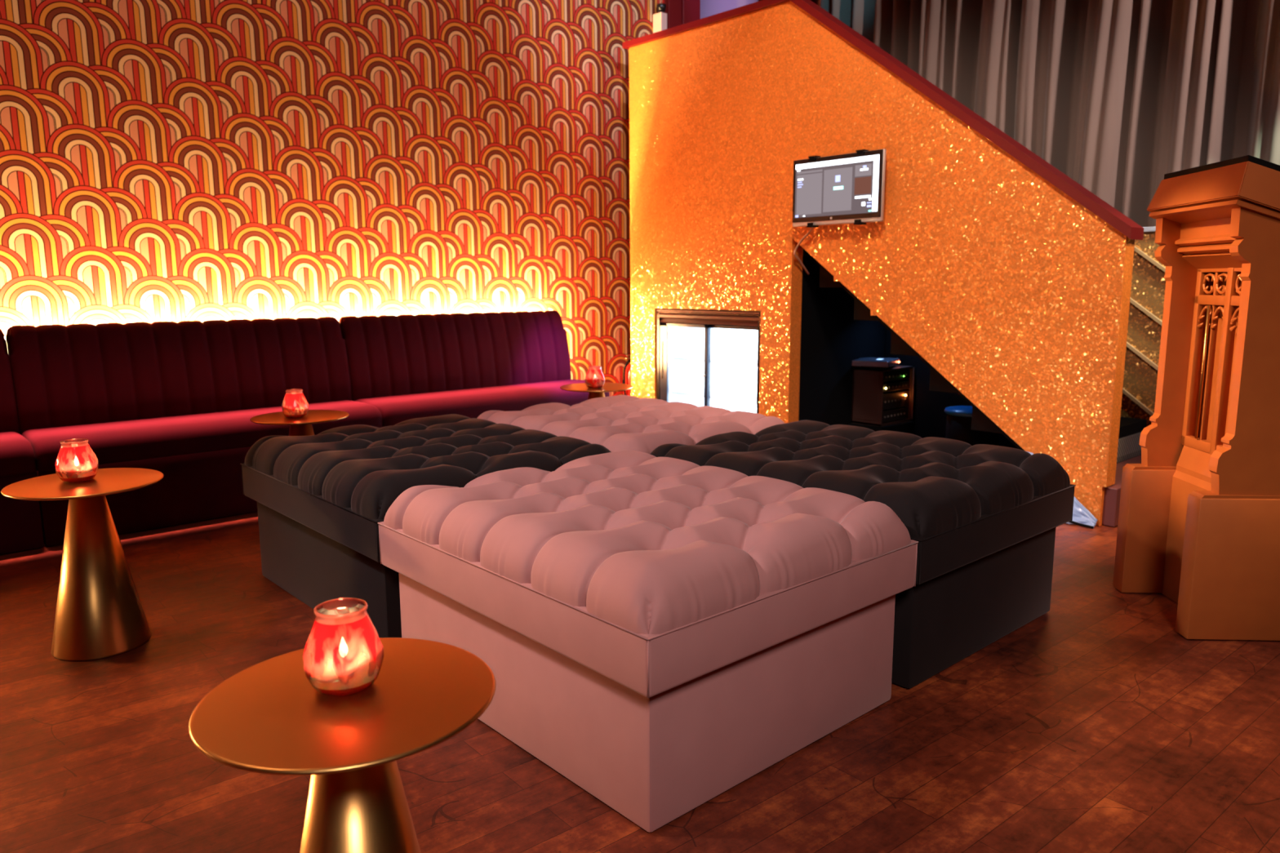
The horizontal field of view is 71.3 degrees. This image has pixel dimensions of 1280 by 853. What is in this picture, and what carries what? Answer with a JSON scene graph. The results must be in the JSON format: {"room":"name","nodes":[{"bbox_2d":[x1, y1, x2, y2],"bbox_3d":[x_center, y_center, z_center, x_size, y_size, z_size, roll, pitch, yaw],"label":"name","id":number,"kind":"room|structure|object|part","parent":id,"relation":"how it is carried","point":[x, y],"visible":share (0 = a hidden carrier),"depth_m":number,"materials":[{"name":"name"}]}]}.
{"room":"bar","nodes":[
{"label":"bar","id":0,"kind":"room"},
{"bbox_2d":[0,0,662,396],"bbox_3d":[-3.118,-1.513,3.812,8.720,4.000,0.120,-8,12,-41],"label":"wall","id":1,"kind":"structure","parent":0,"point":[176,161],"depth_m":4.94,"materials":[{"name":"paper"}]},
{"bbox_2d":[622,355,631,395],"bbox_3d":[-0.050,-0.334,6.577,0.152,0.391,0.169,-1,9,-2],"label":"fire extinguisher","id":2,"kind":"object","parent":1,"relation":"attached to","point":[627,369],"visible":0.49,"depth_m":6.51,"materials":[{"name":"red metal"}]},
{"bbox_2d":[653,3,666,32],"bbox_3d":[0.148,-2.912,6.418,0.069,0.230,0.088,-8,12,-41],"label":"emergency light","id":3,"kind":"object","parent":1,"relation":"attached to","point":[660,19],"visible":0.86,"depth_m":6.38,"materials":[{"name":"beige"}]},
{"bbox_2d":[662,0,700,309],"bbox_3d":[0.266,-2.002,6.773,0.325,4.000,0.200,-8,12,-41],"label":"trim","id":4,"kind":"structure","parent":1,"relation":"attached to","point":[678,12],"depth_m":6.52,"materials":[{"name":"red paint"}]},
{"bbox_2d":[0,511,1279,852],"bbox_3d":[0.322,0.715,2.787,12.000,0.100,11.500,-8,12,-41],"label":"floor","id":5,"kind":"structure","parent":0,"point":[1093,725],"depth_m":2.10,"materials":[{"name":"red wood"}]},
{"bbox_2d":[0,328,44,554],"bbox_3d":[-3.271,0.113,3.388,1.547,0.918,0.575,-8,12,-41],"label":"banquette","id":6,"kind":"object","parent":5,"relation":"on","point":[20,521],"visible":1,"depth_m":3.71,"materials":[{"name":"red fabric"}]},
{"bbox_3d":[-3.393,-0.079,3.493,1.547,0.572,0.184,-8,12,-41],"label":"backrest","id":7,"kind":"part","parent":6,"relation":"part of","materials":[{"name":"red fabric"}]},
{"bbox_3d":[-3.222,0.185,3.344,1.547,0.139,0.428,-8,12,-41],"label":"seat","id":8,"kind":"part","parent":6,"relation":"part of","materials":[{"name":"red fabric"}]},
{"bbox_2d":[0,467,164,661],"bbox_3d":[-1.671,0.420,2.731,0.418,0.515,0.418,-8,12,-41],"label":"side table","id":9,"kind":"object","parent":5,"relation":"on","point":[100,614],"visible":0.92,"depth_m":2.66,"materials":[{"name":"gold metal"}]},
{"bbox_2d":[54,438,98,482],"bbox_3d":[-1.705,0.102,2.699,0.113,0.120,0.114,-7,12,-37],"label":"candle jar","id":10,"kind":"object","parent":9,"relation":"on","point":[82,465],"visible":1,"depth_m":2.67,"materials":[{"name":"red glass"}]},
{"bbox_2d":[5,316,382,546],"bbox_3d":[-2.120,-0.056,4.409,1.543,0.918,0.575,-8,12,-41],"label":"banquette","id":11,"kind":"object","parent":5,"relation":"on","point":[179,400],"visible":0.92,"depth_m":4.22,"materials":[{"name":"red fabric"}]},
{"bbox_3d":[-2.241,-0.248,4.514,1.543,0.572,0.184,-8,12,-41],"label":"backrest","id":12,"kind":"part","parent":11,"relation":"part of","materials":[{"name":"red fabric"}]},
{"bbox_3d":[-2.071,0.016,4.365,1.543,0.139,0.428,-8,12,-41],"label":"seat","id":13,"kind":"part","parent":11,"relation":"part of","materials":[{"name":"red fabric"}]},
{"bbox_2d":[249,409,349,435],"bbox_3d":[-1.527,0.207,4.054,0.418,0.515,0.418,-8,12,-41],"label":"side table","id":14,"kind":"object","parent":5,"relation":"on","point":[300,426],"visible":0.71,"depth_m":3.97,"materials":[{"name":"gold metal"}]},
{"bbox_2d":[281,388,308,417],"bbox_3d":[-1.537,-0.104,3.973,0.114,0.120,0.113,-2,9,-11],"label":"candle jar","id":15,"kind":"object","parent":14,"relation":"on","point":[295,404],"visible":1,"depth_m":3.94,"materials":[{"name":"red glass"}]},
{"bbox_2d":[188,637,496,852],"bbox_3d":[-0.419,0.641,1.332,0.418,0.515,0.418,-8,12,-41],"label":"side table","id":16,"kind":"object","parent":5,"relation":"on","point":[267,717],"visible":0.87,"depth_m":1.25,"materials":[{"name":"gold metal"}]},
{"bbox_2d":[302,597,383,696],"bbox_3d":[-0.434,0.321,1.306,0.113,0.120,0.114,5,11,31],"label":"candle jar","id":17,"kind":"object","parent":16,"relation":"on","point":[344,644],"visible":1,"depth_m":1.27,"materials":[{"name":"red glass"}]},
{"bbox_2d":[240,413,610,637],"bbox_3d":[-0.766,0.309,3.257,0.948,0.553,1.126,-8,12,-41],"label":"tufted ottoman","id":18,"kind":"object","parent":5,"relation":"on","point":[322,499],"visible":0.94,"depth_m":2.96,"materials":[{"name":"grey fabric"}]},
{"bbox_2d":[244,413,610,524],"bbox_3d":[-0.767,0.105,3.224,0.948,0.138,1.126,-8,12,-41],"label":"tufted cushion","id":19,"kind":"object","parent":18,"relation":"on","point":[353,474],"depth_m":2.99,"materials":[{"name":"grey fabric"}]},
{"bbox_2d":[338,310,609,426],"bbox_3d":[-0.960,-0.226,5.437,1.569,0.918,0.575,-8,12,-41],"label":"banquette","id":20,"kind":"object","parent":5,"relation":"on","point":[406,366],"visible":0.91,"depth_m":5.34,"materials":[{"name":"red fabric"}]},
{"bbox_3d":[-1.093,-0.416,5.532,1.539,0.572,0.184,-8,12,-41],"label":"backrest","id":21,"kind":"part","parent":20,"relation":"part of","materials":[{"name":"red fabric"}]},
{"bbox_3d":[-0.911,-0.154,5.393,1.569,0.139,0.428,-8,12,-41],"label":"seat","id":22,"kind":"part","parent":20,"relation":"part of","materials":[{"name":"red fabric"}]},
{"bbox_2d":[560,382,632,399],"bbox_3d":[-0.249,0.024,5.160,0.418,0.515,0.418,-8,12,-41],"label":"side table","id":23,"kind":"object","parent":5,"relation":"on","point":[580,387],"visible":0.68,"depth_m":5.08,"materials":[{"name":"gold metal"}]},
{"bbox_2d":[584,365,604,388],"bbox_3d":[-0.255,-0.279,5.032,0.113,0.120,0.114,0,9,-1],"label":"candle jar","id":24,"kind":"object","parent":23,"relation":"on","point":[592,382],"visible":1,"depth_m":5.00,"materials":[{"name":"red glass"}]},
{"bbox_2d":[477,395,784,453],"bbox_3d":[-0.054,0.205,3.888,0.948,0.553,1.126,-8,12,-41],"label":"tufted ottoman","id":25,"kind":"object","parent":5,"relation":"on","point":[617,423],"visible":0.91,"depth_m":3.68,"materials":[{"name":"pink fabric"}]},
{"bbox_2d":[377,449,918,832],"bbox_3d":[-0.008,0.440,2.423,0.949,0.554,1.126,-8,12,-41],"label":"tufted ottoman","id":26,"kind":"object","parent":5,"relation":"on","point":[660,634],"visible":1,"depth_m":2.02,"materials":[{"name":"pink fabric"}]},
{"bbox_2d":[383,449,911,642],"bbox_3d":[-0.009,0.235,2.390,0.948,0.139,1.126,-8,12,-41],"label":"tufted cushion","id":27,"kind":"object","parent":26,"relation":"on","point":[624,545],"depth_m":2.08,"materials":[{"name":"pink fabric"}]},
{"bbox_2d":[656,308,760,413],"bbox_3d":[0.627,-0.322,5.999,0.556,0.918,0.924,-8,12,-41],"label":"window","id":28,"kind":"structure","parent":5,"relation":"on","point":[710,357],"depth_m":6.19,"materials":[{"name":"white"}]},
{"bbox_3d":[0.151,-0.456,6.106,0.005,0.260,0.012,-8,12,-41],"label":"door handle","id":29,"kind":"part","parent":28,"relation":"part of","materials":[{"name":"silver metal"}]},
{"bbox_3d":[0.295,-0.320,5.987,0.022,0.739,0.450,-8,12,-41],"label":"door frame","id":30,"kind":"part","parent":28,"relation":"part of","materials":[{"name":"white"}]},
{"bbox_3d":[0.454,-0.708,5.781,0.096,0.085,0.914,-8,12,-41],"label":"moulding","id":31,"kind":"part","parent":28,"relation":"part of","materials":[{"name":"brown wood"}]},
{"bbox_2d":[671,387,756,404],"bbox_3d":[0.648,-0.207,6.036,0.380,0.008,0.854,-8,12,-41],"label":"shelf","id":32,"kind":"object","parent":28,"relation":"attached to","point":[748,395],"depth_m":6.16,"materials":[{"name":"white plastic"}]},
{"bbox_3d":[0.594,-0.275,5.699,0.022,0.739,0.468,-8,12,-41],"label":"door frame","id":33,"kind":"part","parent":28,"relation":"part of","materials":[{"name":"white"}]},
{"bbox_3d":[0.649,-0.333,6.017,0.425,0.702,0.804,-8,12,-41],"label":"light panel","id":34,"kind":"part","parent":28,"relation":"part of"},
{"bbox_2d":[649,419,1075,688],"bbox_3d":[0.705,0.336,3.055,0.948,0.553,1.126,-8,12,-41],"label":"tufted ottoman","id":35,"kind":"object","parent":5,"relation":"on","point":[984,519],"visible":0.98,"depth_m":2.68,"materials":[{"name":"grey fabric"}]},
{"bbox_2d":[649,419,1070,542],"bbox_3d":[0.704,0.132,3.022,0.948,0.139,1.126,-8,12,-41],"label":"tufted cushion","id":36,"kind":"object","parent":35,"relation":"on","point":[942,490],"depth_m":2.77,"materials":[{"name":"grey fabric"}]},
{"bbox_2d":[848,421,914,434],"bbox_3d":[1.568,0.071,5.796,0.378,0.200,0.245,-8,12,-41],"label":"storage box","id":37,"kind":"object","parent":5,"relation":"on","point":[908,427],"visible":0.31,"depth_m":5.70,"materials":[{"name":"black"}]},
{"bbox_2d":[851,364,915,426],"bbox_3d":[1.655,-0.219,5.833,0.589,0.358,0.234,-8,12,-41],"label":"equipment rack","id":38,"kind":"object","parent":37,"relation":"on","point":[884,397],"visible":0.98,"depth_m":5.67,"materials":[{"name":"brown"}]},
{"bbox_3d":[1.432,-0.188,5.647,0.005,0.298,0.177,-8,12,-41],"label":"panel","id":39,"kind":"part","parent":38,"relation":"part of","materials":[{"name":"brown metal"}]},
{"bbox_2d":[622,0,1165,527],"bbox_3d":[1.617,-1.087,5.240,1.247,2.729,3.790,-8,12,-41],"label":"staircase","id":40,"kind":"structure","parent":5,"relation":"on","point":[1014,293],"depth_m":4.80,"materials":[{"name":"orange paint"}]},
{"bbox_2d":[792,148,886,227],"bbox_3d":[1.079,-1.282,4.835,0.089,0.382,0.580,-8,12,-41],"label":"touchscreen","id":41,"kind":"object","parent":40,"relation":"attached to","point":[846,188],"visible":1,"depth_m":4.79,"materials":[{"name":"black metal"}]},
{"bbox_2d":[793,226,813,274],"bbox_3d":[0.934,-1.009,5.114,0.105,0.271,0.258,1,9,5],"label":"power cable","id":42,"kind":"object","parent":41,"relation":"attached to","point":[811,228],"visible":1,"depth_m":5.13,"materials":[{"name":"brown plastic"}]},
{"bbox_3d":[2.227,-0.459,5.309,0.055,1.396,1.730,-8,12,-41],"label":"under stair panel","id":43,"kind":"part","parent":40,"relation":"part of","materials":[{"name":"black"}]},
{"bbox_3d":[2.044,-1.096,5.566,0.080,2.578,3.700,-8,12,-41],"label":"glitter panel","id":44,"kind":"part","parent":40,"relation":"part of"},
{"bbox_2d":[944,405,999,445],"bbox_3d":[1.983,0.068,5.326,0.330,0.356,0.330,-8,12,-41],"label":"stool","id":45,"kind":"object","parent":5,"relation":"on","point":[958,420],"visible":0.4,"depth_m":5.21,"materials":[{"name":"blue plastic"}]},
{"bbox_2d":[1026,451,1097,528],"bbox_3d":[1.898,0.286,4.146,0.090,0.301,0.423,-8,12,-41],"label":"plastic bag","id":46,"kind":"object","parent":5,"relation":"on","point":[1081,514],"visible":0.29,"depth_m":4.07,"materials":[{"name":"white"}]},
{"bbox_2d":[1068,520,1093,528],"bbox_3d":[1.885,0.370,4.121,0.394,0.144,0.033,8,13,43],"label":"cord","id":47,"kind":"object","parent":46,"relation":"on","point":[1071,522],"visible":0.25,"depth_m":4.03,"materials":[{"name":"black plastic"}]},
{"bbox_2d":[1112,155,1279,640],"bbox_3d":[2.001,-0.094,2.872,0.600,1.450,0.517,0,9,3],"label":"pillar","id":48,"kind":"structure","parent":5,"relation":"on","point":[1198,526],"depth_m":2.75,"materials":[{"name":"orange wood"}]},
{"bbox_3d":[1.873,0.347,2.949,0.060,0.556,0.356,0,9,3],"label":"kick panel","id":49,"kind":"part","parent":48,"relation":"part of","materials":[{"name":"brown wood"}]},
{"bbox_3d":[1.867,-0.178,2.960,0.010,0.442,0.010,0,9,3],"label":"mullion rod","id":50,"kind":"part","parent":48,"relation":"part of","materials":[{"name":"gold metal"}]},
{"bbox_3d":[1.826,-0.592,2.800,0.148,0.185,0.384,0,9,3],"label":"cornice","id":51,"kind":"part","parent":48,"relation":"part of","materials":[{"name":"brown wood"}]},
{"bbox_3d":[1.877,-0.205,2.860,0.029,0.602,0.384,0,9,3],"label":"tracery panel","id":52,"kind":"part","parent":48,"relation":"part of","materials":[{"name":"brown wood"}]},
{"bbox_3d":[1.808,-0.652,2.792,0.182,0.072,0.492,0,9,3],"label":"under desk moulding","id":53,"kind":"part","parent":48,"relation":"part of","materials":[{"name":"brown wood"}]},
{"bbox_2d":[700,0,758,18],"bbox_3d":[0.649,-2.094,7.338,0.600,4.000,0.600,-8,12,-41],"label":"wall column","id":54,"kind":"structure","parent":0,"point":[708,7],"depth_m":6.87,"materials":[{"name":"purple paint"}]},
{"bbox_2d":[758,0,820,6],"bbox_3d":[3.625,-1.793,5.396,0.100,4.000,11.500,-8,12,-41],"label":"wall","id":55,"kind":"structure","parent":0,"point":[816,2],"depth_m":7.45,"materials":[{"name":"red paint"}]},
{"bbox_3d":[0.307,-3.333,2.136,12.000,0.100,11.500,-8,12,-41],"label":"ceiling","id":56,"kind":"structure","parent":0,"visible":0},
{"bbox_2d":[820,0,1279,226],"bbox_3d":[2.702,-1.858,5.191,0.289,3.701,4.072,-8,12,-41],"label":"curtain","id":57,"kind":"object","parent":56,"relation":"hanging from","point":[1117,96],"visible":0.27,"depth_m":5.13,"materials":[{"name":"beige fabric"}]}
]}

